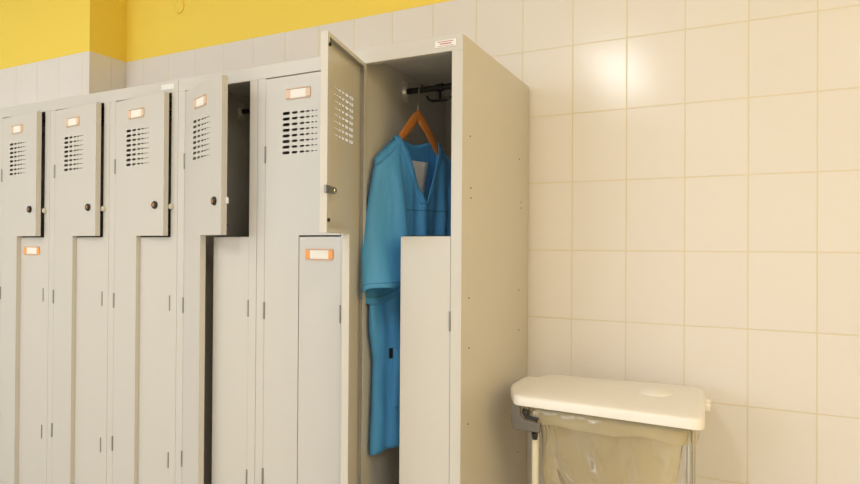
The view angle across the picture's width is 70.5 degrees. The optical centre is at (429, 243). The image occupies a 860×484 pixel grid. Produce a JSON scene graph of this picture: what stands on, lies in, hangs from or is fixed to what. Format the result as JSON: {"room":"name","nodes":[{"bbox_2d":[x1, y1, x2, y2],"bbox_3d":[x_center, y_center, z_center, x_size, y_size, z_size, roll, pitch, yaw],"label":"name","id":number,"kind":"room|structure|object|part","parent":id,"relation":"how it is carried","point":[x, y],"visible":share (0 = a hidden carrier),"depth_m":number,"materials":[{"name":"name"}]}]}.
{"room":"changing room","nodes":[
{"label":"changing room","id":0,"kind":"room"},
{"bbox_2d":[0,0,126,107],"bbox_3d":[-2.856,-0.240,3.985,2.401,2.800,0.345,0,0,26],"label":"wall","id":1,"kind":"structure","parent":0,"point":[50,49],"depth_m":3.45,"materials":[{"name":"paint"}]},
{"bbox_2d":[126,0,859,483],"bbox_3d":[0.514,-0.228,2.453,4.999,2.800,0.120,0,0,26],"label":"wall","id":2,"kind":"structure","parent":0,"point":[694,165],"depth_m":2.20,"materials":[{"name":"tile"}]},
{"bbox_2d":[174,0,183,13],"bbox_3d":[-1.368,-1.291,3.316,0.072,0.072,0.010,0,0,26],"label":"wall cap","id":3,"kind":"object","parent":2,"relation":"attached to","point":[179,5],"visible":1,"depth_m":3.31,"materials":[{"name":"yellow paint"}]},
{"bbox_3d":[-1.871,1.193,0.336,7.400,0.100,6.000,0,0,26],"label":"floor","id":4,"kind":"structure","parent":0,"visible":0},
{"bbox_2d":[0,79,178,483],"bbox_3d":[-1.438,0.261,2.796,1.199,1.800,0.460,0,0,26],"label":"locker","id":5,"kind":"object","parent":4,"relation":"on","point":[89,182],"visible":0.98,"depth_m":2.59,"materials":[{"name":"beige metal"}]},
{"bbox_3d":[-1.883,0.263,2.795,0.324,1.704,0.021,0,0,32],"label":"door","id":6,"kind":"part","parent":5,"relation":"part of","materials":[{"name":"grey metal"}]},
{"bbox_3d":[-1.809,0.544,2.776,0.172,1.142,0.019,0,0,26],"label":"door","id":7,"kind":"part","parent":5,"relation":"part of","materials":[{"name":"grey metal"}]},
{"bbox_3d":[-1.524,0.264,2.620,0.324,1.704,0.021,0,0,32],"label":"door","id":8,"kind":"part","parent":5,"relation":"part of","materials":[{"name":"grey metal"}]},
{"bbox_3d":[-1.450,0.545,2.600,0.172,1.142,0.019,0,0,26],"label":"door","id":9,"kind":"part","parent":5,"relation":"part of","materials":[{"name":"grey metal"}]},
{"bbox_3d":[-1.165,0.265,2.444,0.324,1.704,0.021,0,0,32],"label":"door","id":10,"kind":"part","parent":5,"relation":"part of","materials":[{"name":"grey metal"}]},
{"bbox_3d":[-1.091,0.546,2.423,0.172,1.142,0.019,0,0,26],"label":"door","id":11,"kind":"part","parent":5,"relation":"part of","materials":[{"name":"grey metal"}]},
{"bbox_3d":[-1.029,-0.615,2.390,0.070,0.021,0.002,0,0,26],"label":"maker plate","id":12,"kind":"part","parent":5,"relation":"part of","materials":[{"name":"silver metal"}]},
{"bbox_2d":[175,31,528,483],"bbox_3d":[-0.367,0.265,2.251,1.200,1.800,0.992,0,0,26],"label":"locker","id":13,"kind":"object","parent":4,"relation":"on","point":[274,362],"visible":1,"depth_m":2.11,"materials":[{"name":"beige metal"}]},
{"bbox_3d":[-0.830,0.266,2.233,0.021,1.704,0.324,1,-1,-43],"label":"door","id":14,"kind":"part","parent":13,"relation":"part of","materials":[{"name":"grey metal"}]},
{"bbox_3d":[-0.732,0.547,2.247,0.172,1.142,0.019,0,0,26],"label":"door","id":15,"kind":"part","parent":13,"relation":"part of","materials":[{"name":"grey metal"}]},
{"bbox_3d":[-0.665,-0.566,2.546,0.314,0.022,0.021,0,0,26],"label":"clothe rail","id":16,"kind":"part","parent":13,"relation":"part of","materials":[{"name":"black plastic"}]},
{"bbox_3d":[-0.440,0.267,2.105,0.324,1.704,0.021,0,0,26],"label":"door","id":17,"kind":"part","parent":13,"relation":"part of","materials":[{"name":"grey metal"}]},
{"bbox_3d":[-0.373,0.549,2.070,0.172,1.142,0.019,0,0,26],"label":"door","id":18,"kind":"part","parent":13,"relation":"part of","materials":[{"name":"beige metal"}]},
{"bbox_3d":[-0.259,0.267,1.830,0.021,1.704,0.324,0,0,13],"label":"door","id":19,"kind":"part","parent":13,"relation":"part of","materials":[{"name":"beige metal"}]},
{"bbox_2d":[399,84,437,155],"bbox_3d":[-0.046,-0.436,2.190,0.025,0.289,0.334,0,-1,43],"label":"clothes hanger","id":20,"kind":"object","parent":13,"relation":"hanging from","point":[417,117],"visible":0.8,"depth_m":2.19,"materials":[{"name":"brown wood"}]},
{"bbox_2d":[361,135,450,456],"bbox_3d":[-0.040,0.165,2.186,0.122,1.088,0.614,0,0,34],"label":"scrubs","id":21,"kind":"object","parent":20,"relation":"hanging from","point":[410,189],"visible":0.57,"depth_m":2.05,"materials":[{"name":"blue fabric"}]},
{"bbox_3d":[-0.043,-0.387,2.186,0.013,0.190,0.334,0,-1,43],"label":"hanger arm","id":22,"kind":"part","parent":20,"relation":"part of","materials":[{"name":"brown wood"}]},
{"bbox_3d":[-0.014,0.550,1.894,0.172,1.142,0.019,0,0,26],"label":"door","id":23,"kind":"part","parent":13,"relation":"part of","materials":[{"name":"beige metal"}]},
{"bbox_3d":[0.053,-0.564,2.193,0.314,0.022,0.021,0,0,26],"label":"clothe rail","id":24,"kind":"part","parent":13,"relation":"part of","materials":[{"name":"black plastic"}]},
{"bbox_3d":[0.048,-0.612,1.860,0.070,0.021,0.002,0,0,26],"label":"maker plate","id":25,"kind":"part","parent":13,"relation":"part of","materials":[{"name":"silver metal"}]},
{"bbox_2d":[511,374,710,483],"bbox_3d":[0.575,0.820,1.996,0.628,0.698,0.449,0,0,26],"label":"laundry hamper","id":26,"kind":"object","parent":4,"relation":"on","point":[678,408],"visible":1,"depth_m":1.91,"materials":[{"name":"white plastic"}]},
{"bbox_3d":[0.330,0.605,1.914,0.022,0.020,0.021,0,0,26],"label":"clamp knob","id":27,"kind":"part","parent":26,"relation":"part of","materials":[{"name":"black plastic"}]},
{"bbox_3d":[0.334,0.824,1.938,0.022,0.587,0.021,0,0,26],"label":"leg","id":28,"kind":"part","parent":26,"relation":"part of","materials":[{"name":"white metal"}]},
{"bbox_3d":[0.427,0.826,2.218,0.022,0.587,0.021,0,0,26],"label":"leg","id":29,"kind":"part","parent":26,"relation":"part of","materials":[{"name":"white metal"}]},
{"bbox_3d":[0.572,0.498,1.997,0.614,0.033,0.441,0,0,26],"label":"lid","id":30,"kind":"part","parent":26,"relation":"part of","materials":[{"name":"white plastic"}]},
{"bbox_3d":[0.735,0.825,1.728,0.014,0.587,0.014,0,0,26],"label":"leg","id":31,"kind":"part","parent":26,"relation":"part of","materials":[{"name":"silver metal"}]},
{"bbox_3d":[0.865,0.828,2.003,0.014,0.587,0.014,0,0,26],"label":"leg","id":32,"kind":"part","parent":26,"relation":"part of","materials":[{"name":"silver metal"}]}
]}

